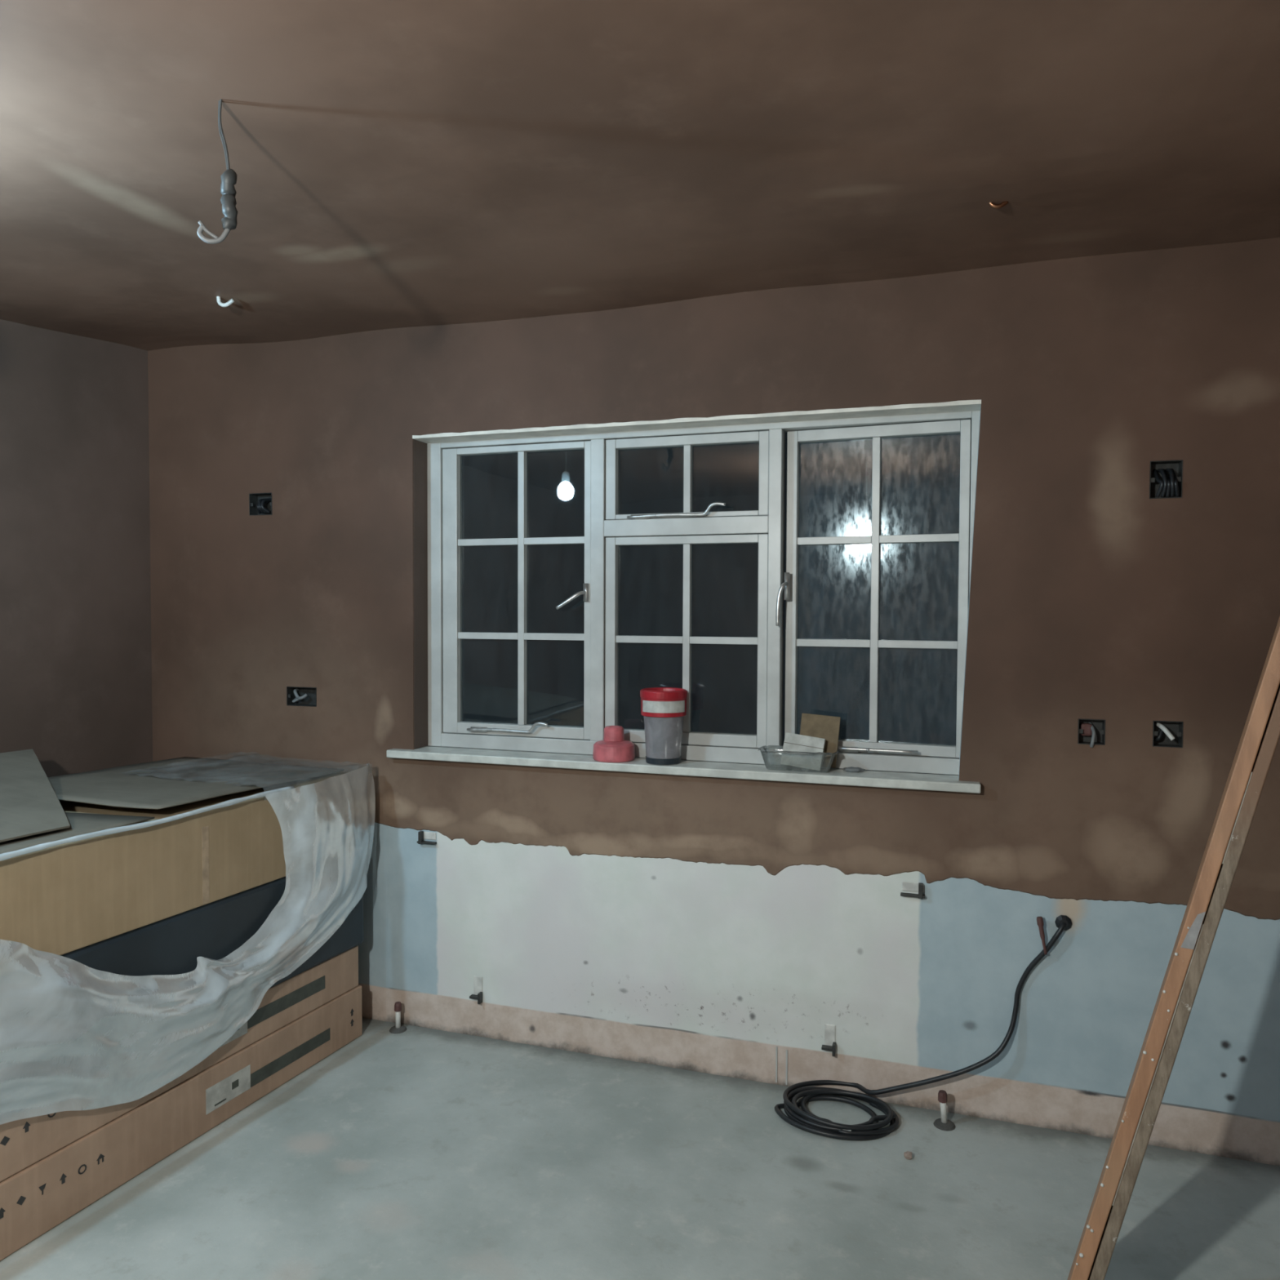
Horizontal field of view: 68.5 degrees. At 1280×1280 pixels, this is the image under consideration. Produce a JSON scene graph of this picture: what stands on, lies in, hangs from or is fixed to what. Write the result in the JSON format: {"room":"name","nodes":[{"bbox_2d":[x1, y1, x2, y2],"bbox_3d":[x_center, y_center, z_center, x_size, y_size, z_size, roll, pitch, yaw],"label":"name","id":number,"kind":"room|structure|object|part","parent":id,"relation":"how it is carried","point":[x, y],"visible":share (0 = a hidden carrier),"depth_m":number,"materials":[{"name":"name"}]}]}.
{"room":"construction site","nodes":[
{"label":"construction site","id":0,"kind":"room"},
{"bbox_2d":[0,319,152,777],"bbox_3d":[-2.610,0.171,1.545,0.150,2.430,4.850,1,2,18],"label":"wall","id":1,"kind":"structure","parent":0,"point":[76,651],"depth_m":3.26,"materials":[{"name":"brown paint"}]},
{"bbox_2d":[0,0,1279,351],"bbox_3d":[-0.705,-1.015,0.829,4.085,0.179,4.950,1,2,18],"label":"ceiling","id":2,"kind":"structure","parent":0,"point":[396,163],"depth_m":1.94,"materials":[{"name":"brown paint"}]},
{"bbox_2d":[196,98,237,244],"bbox_3d":[-0.796,-0.885,1.777,0.072,0.279,0.037,0,2,3],"label":"cable","id":3,"kind":"object","parent":2,"relation":"hanging from","point":[228,178],"visible":1,"depth_m":1.77,"materials":[{"name":"grey plastic"}]},
{"bbox_2d":[216,296,234,306],"bbox_3d":[-1.273,-1.041,2.889,0.059,0.037,0.013,1,2,10],"label":"stub","id":4,"kind":"object","parent":2,"relation":"attached to","point":[228,303],"visible":1,"depth_m":2.89,"materials":[{"name":"white plastic"}]},
{"bbox_2d":[988,200,1008,208],"bbox_3d":[0.828,-1.013,2.175,0.045,0.031,0.011,1,2,11],"label":"stub","id":5,"kind":"object","parent":2,"relation":"attached to","point":[1002,204],"visible":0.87,"depth_m":2.17,"materials":[{"name":"orange metal"}]},
{"bbox_2d":[0,1017,1279,1279],"bbox_3d":[-0.715,1.474,0.906,4.085,0.120,4.950,1,2,18],"label":"floor","id":6,"kind":"structure","parent":0,"point":[417,1153],"depth_m":2.34,"materials":[{"name":"grey concrete"}]},
{"bbox_2d":[0,985,362,1261],"bbox_3d":[-1.705,1.277,2.410,0.802,0.171,2.035,1,2,23],"label":"box","id":7,"kind":"object","parent":6,"relation":"on","point":[38,1197],"visible":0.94,"depth_m":2.46,"materials":[{"name":"brown cardboard"}]},
{"bbox_2d":[0,945,358,1182],"bbox_3d":[-1.709,1.121,2.402,0.796,0.138,2.025,1,2,23],"label":"box","id":8,"kind":"object","parent":7,"relation":"on","point":[24,1142],"visible":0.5,"depth_m":2.64,"materials":[{"name":"brown cardboard"}]},
{"bbox_2d":[60,876,363,988],"bbox_3d":[-1.696,0.891,2.401,0.794,0.318,2.045,1,2,23],"label":"box","id":9,"kind":"object","parent":8,"relation":"on","point":[171,945],"visible":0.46,"depth_m":2.56,"materials":[{"name":"black cardboard"}]},
{"bbox_2d":[0,756,346,955],"bbox_3d":[-1.694,0.581,2.385,0.781,0.299,2.035,1,2,23],"label":"cardboard box","id":10,"kind":"object","parent":9,"relation":"on","point":[64,898],"visible":0.8,"depth_m":2.50,"materials":[{"name":"brown cardboard"}]},
{"bbox_2d":[0,748,70,842],"bbox_3d":[-1.854,0.413,2.141,0.751,0.092,1.470,1,2,23],"label":"cardboard sheet","id":11,"kind":"object","parent":10,"relation":"on","point":[29,805],"visible":1,"depth_m":2.43,"materials":[{"name":"grey cardboard"}]},
{"bbox_2d":[0,763,375,1124],"bbox_3d":[-1.523,0.796,2.359,0.688,0.720,2.100,1,2,18],"label":"sheet","id":12,"kind":"object","parent":10,"relation":"on","point":[74,1035],"visible":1,"depth_m":2.42,"materials":[{"name":"white"}]},
{"bbox_2d":[231,1079,238,1089],"bbox_3d":[-1.154,1.267,2.683,0.001,0.020,0.023,1,2,23],"label":"print","id":13,"kind":"object","parent":7,"relation":"attached to","point":[234,1082],"depth_m":2.68},
{"bbox_2d":[389,1001,406,1033],"bbox_3d":[-0.832,1.294,3.236,0.060,0.095,0.058,1,2,18],"label":"pipe tail","id":14,"kind":"object","parent":6,"relation":"on","point":[397,1028],"visible":1,"depth_m":3.23,"materials":[{"name":"white plastic"}]},
{"bbox_2d":[903,1151,911,1159],"bbox_3d":[0.709,1.361,2.488,0.022,0.020,0.022,1,2,18],"label":"crumb","id":15,"kind":"object","parent":6,"relation":"on","point":[908,1155],"visible":1,"depth_m":2.48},
{"bbox_2d":[774,915,1071,1140],"bbox_3d":[0.780,1.063,2.628,0.796,0.610,0.282,1,2,18],"label":"power cable","id":16,"kind":"object","parent":6,"relation":"on","point":[803,1119],"visible":1,"depth_m":2.64,"materials":[{"name":"black rubber"}]},
{"bbox_2d":[933,1089,955,1131],"bbox_3d":[0.858,1.319,2.648,0.060,0.096,0.058,1,2,18],"label":"pipe tail","id":17,"kind":"object","parent":6,"relation":"on","point":[943,1123],"visible":1,"depth_m":2.64,"materials":[{"name":"white plastic"}]},
{"bbox_2d":[1066,616,1279,1279],"bbox_3d":[1.181,0.242,1.842,0.746,2.324,0.207,0,2,6],"label":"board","id":18,"kind":"object","parent":6,"relation":"on","point":[1237,784],"visible":1,"depth_m":1.78,"materials":[{"name":"brown wood"}]},
{"bbox_2d":[1088,684,1279,1279],"bbox_3d":[1.204,0.255,1.831,0.738,2.306,0.206,0,2,6],"label":"board","id":19,"kind":"object","parent":6,"relation":"on","point":[1271,735],"visible":0.77,"depth_m":1.77,"materials":[{"name":"brown wood"}]},
{"bbox_2d":[147,237,1279,1165],"bbox_3d":[0.025,0.134,3.096,4.085,2.430,0.254,1,2,18],"label":"wall","id":20,"kind":"structure","parent":0,"point":[716,926],"depth_m":2.77,"materials":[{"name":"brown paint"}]},
{"bbox_2d":[248,493,271,515],"bbox_3d":[-1.369,-0.492,3.417,0.099,0.079,0.062,1,2,18],"label":"box","id":21,"kind":"object","parent":20,"relation":"attached to","point":[260,504],"visible":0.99,"depth_m":3.42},
{"bbox_2d":[286,686,316,706],"bbox_3d":[-1.207,0.202,3.392,0.127,0.068,0.046,1,2,18],"label":"box","id":22,"kind":"object","parent":20,"relation":"attached to","point":[295,695],"visible":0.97,"depth_m":3.41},
{"bbox_2d":[417,831,436,844],"bbox_3d":[-0.729,0.677,3.219,0.068,0.042,0.022,1,2,18],"label":"bracket","id":23,"kind":"object","parent":20,"relation":"attached to","point":[422,835],"visible":1,"depth_m":3.22,"materials":[{"name":"white plastic"}]},
{"bbox_3d":[-0.726,0.671,3.228,0.060,0.026,0.004,1,2,18],"label":"plate","id":24,"kind":"part","parent":23,"relation":"part of","materials":[{"name":"white plastic"}]},
{"bbox_2d":[469,975,482,1004],"bbox_3d":[-0.553,1.180,3.174,0.040,0.085,0.026,1,2,18],"label":"bracket","id":25,"kind":"object","parent":20,"relation":"attached to","point":[477,980],"visible":1,"depth_m":3.18,"materials":[{"name":"white plastic"}]},
{"bbox_3d":[-0.548,1.175,3.183,0.032,0.075,0.004,1,2,18],"label":"plate","id":26,"kind":"part","parent":25,"relation":"part of","materials":[{"name":"white plastic"}]},
{"bbox_2d":[386,410,981,793],"bbox_3d":[0.080,-0.132,3.005,1.930,1.092,0.207,1,2,18],"label":"window","id":27,"kind":"structure","parent":20,"relation":"in","point":[606,530],"depth_m":3.01,"materials":[{"name":"white paint"}]},
{"bbox_3d":[-0.404,-0.175,3.230,0.475,0.931,0.004,1,2,18],"label":"glass pane","id":28,"kind":"part","parent":27,"relation":"part of","materials":[{"name":"white"}]},
{"bbox_3d":[-0.223,-0.144,3.112,0.111,0.088,0.029,0,2,-7],"label":"casement handle","id":29,"kind":"part","parent":27,"relation":"part of","materials":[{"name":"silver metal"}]},
{"bbox_2d":[592,725,635,762],"bbox_3d":[-0.084,0.332,3.033,0.136,0.107,0.136,1,2,18],"label":"bottle","id":30,"kind":"object","parent":27,"relation":"on","point":[613,748],"visible":1,"depth_m":2.99,"materials":[{"name":"pink plastic"}]},
{"bbox_2d":[640,687,687,764],"bbox_3d":[0.074,0.272,2.975,0.150,0.233,0.150,1,2,18],"label":"tub","id":31,"kind":"object","parent":27,"relation":"on","point":[663,709],"visible":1,"depth_m":2.92,"materials":[{"name":"white plastic"}]},
{"bbox_3d":[0.075,0.197,2.973,0.150,0.083,0.150,1,2,18],"label":"lid","id":32,"kind":"part","parent":31,"relation":"part of","materials":[{"name":"red plastic"}]},
{"bbox_2d":[604,533,768,747],"bbox_3d":[0.147,0.001,3.045,0.541,0.672,0.037,1,2,18],"label":"light","id":33,"kind":"object","parent":27,"relation":"attached to","point":[690,739],"depth_m":3.03,"materials":[{"name":"white paint"}]},
{"bbox_2d":[605,431,768,519],"bbox_3d":[0.144,-0.522,3.013,0.541,0.265,0.070,1,2,18],"label":"light","id":34,"kind":"object","parent":27,"relation":"attached to","point":[615,442],"depth_m":3.01,"materials":[{"name":"white plastic"}]},
{"bbox_3d":[0.442,-0.126,2.900,0.056,0.165,0.024,-1,2,-43],"label":"casement handle","id":35,"kind":"part","parent":27,"relation":"part of","materials":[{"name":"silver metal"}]},
{"bbox_2d":[758,745,839,772],"bbox_3d":[0.481,0.361,2.857,0.240,0.064,0.110,1,2,18],"label":"plastic tray","id":36,"kind":"object","parent":27,"relation":"on","point":[764,752],"visible":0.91,"depth_m":2.83,"materials":[{"name":"white"}]},
{"bbox_2d":[780,732,825,771],"bbox_3d":[0.494,0.339,2.853,0.131,0.114,0.046,1,2,18],"label":"box","id":37,"kind":"object","parent":36,"relation":"in","point":[793,742],"visible":0.94,"depth_m":2.84,"materials":[{"name":"white cardboard"}]},
{"bbox_2d":[800,713,840,768],"bbox_3d":[0.546,0.307,2.874,0.127,0.162,0.029,1,2,18],"label":"cardboard piece","id":38,"kind":"object","parent":36,"relation":"in","point":[827,727],"visible":0.69,"depth_m":2.87,"materials":[{"name":"brown cardboard"}]},
{"bbox_2d":[843,766,865,772],"bbox_3d":[0.641,0.388,2.818,0.067,0.018,0.032,1,2,18],"label":"lump","id":39,"kind":"object","parent":27,"relation":"on","point":[851,769],"visible":1,"depth_m":2.81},
{"bbox_3d":[0.721,-0.151,2.875,0.479,0.925,0.004,1,2,21],"label":"glass pane","id":40,"kind":"part","parent":27,"relation":"part of","materials":[{"name":"white"}]},
{"bbox_2d":[412,400,981,443],"bbox_3d":[0.110,-0.681,2.975,1.820,0.013,0.125,1,2,18],"label":"trim","id":41,"kind":"structure","parent":20,"relation":"attached to","point":[964,405],"depth_m":2.90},
{"bbox_2d":[821,1023,835,1056],"bbox_3d":[0.563,1.193,2.806,0.040,0.085,0.026,1,2,18],"label":"bracket","id":42,"kind":"object","parent":20,"relation":"attached to","point":[829,1029],"visible":1,"depth_m":2.81,"materials":[{"name":"white plastic"}]},
{"bbox_3d":[0.568,1.187,2.816,0.032,0.075,0.004,1,2,18],"label":"plate","id":43,"kind":"part","parent":42,"relation":"part of","materials":[{"name":"white plastic"}]},
{"bbox_2d":[900,881,924,898],"bbox_3d":[0.789,0.723,2.720,0.068,0.042,0.022,1,2,18],"label":"bracket","id":44,"kind":"object","parent":20,"relation":"attached to","point":[910,886],"visible":1,"depth_m":2.72,"materials":[{"name":"white plastic"}]},
{"bbox_3d":[0.791,0.716,2.728,0.060,0.026,0.004,1,2,18],"label":"plate","id":45,"kind":"part","parent":44,"relation":"part of","materials":[{"name":"white plastic"}]},
{"bbox_2d":[1077,718,1105,747],"bbox_3d":[1.237,0.254,2.582,0.067,0.077,0.057,1,2,18],"label":"box","id":46,"kind":"object","parent":20,"relation":"attached to","point":[1091,732],"visible":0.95,"depth_m":2.59,"materials":[{"name":"black metal"}]},
{"bbox_2d":[1149,459,1182,498],"bbox_3d":[1.398,-0.426,2.505,0.077,0.099,0.066,1,2,18],"label":"box","id":47,"kind":"object","parent":20,"relation":"attached to","point":[1166,477],"visible":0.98,"depth_m":2.50,"materials":[{"name":"black plastic"}]},
{"bbox_2d":[1152,720,1183,747],"bbox_3d":[1.412,0.251,2.521,0.071,0.069,0.064,1,2,18],"label":"box","id":48,"kind":"object","parent":20,"relation":"attached to","point":[1165,733],"visible":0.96,"depth_m":2.54,"materials":[{"name":"black plastic"}]}
]}

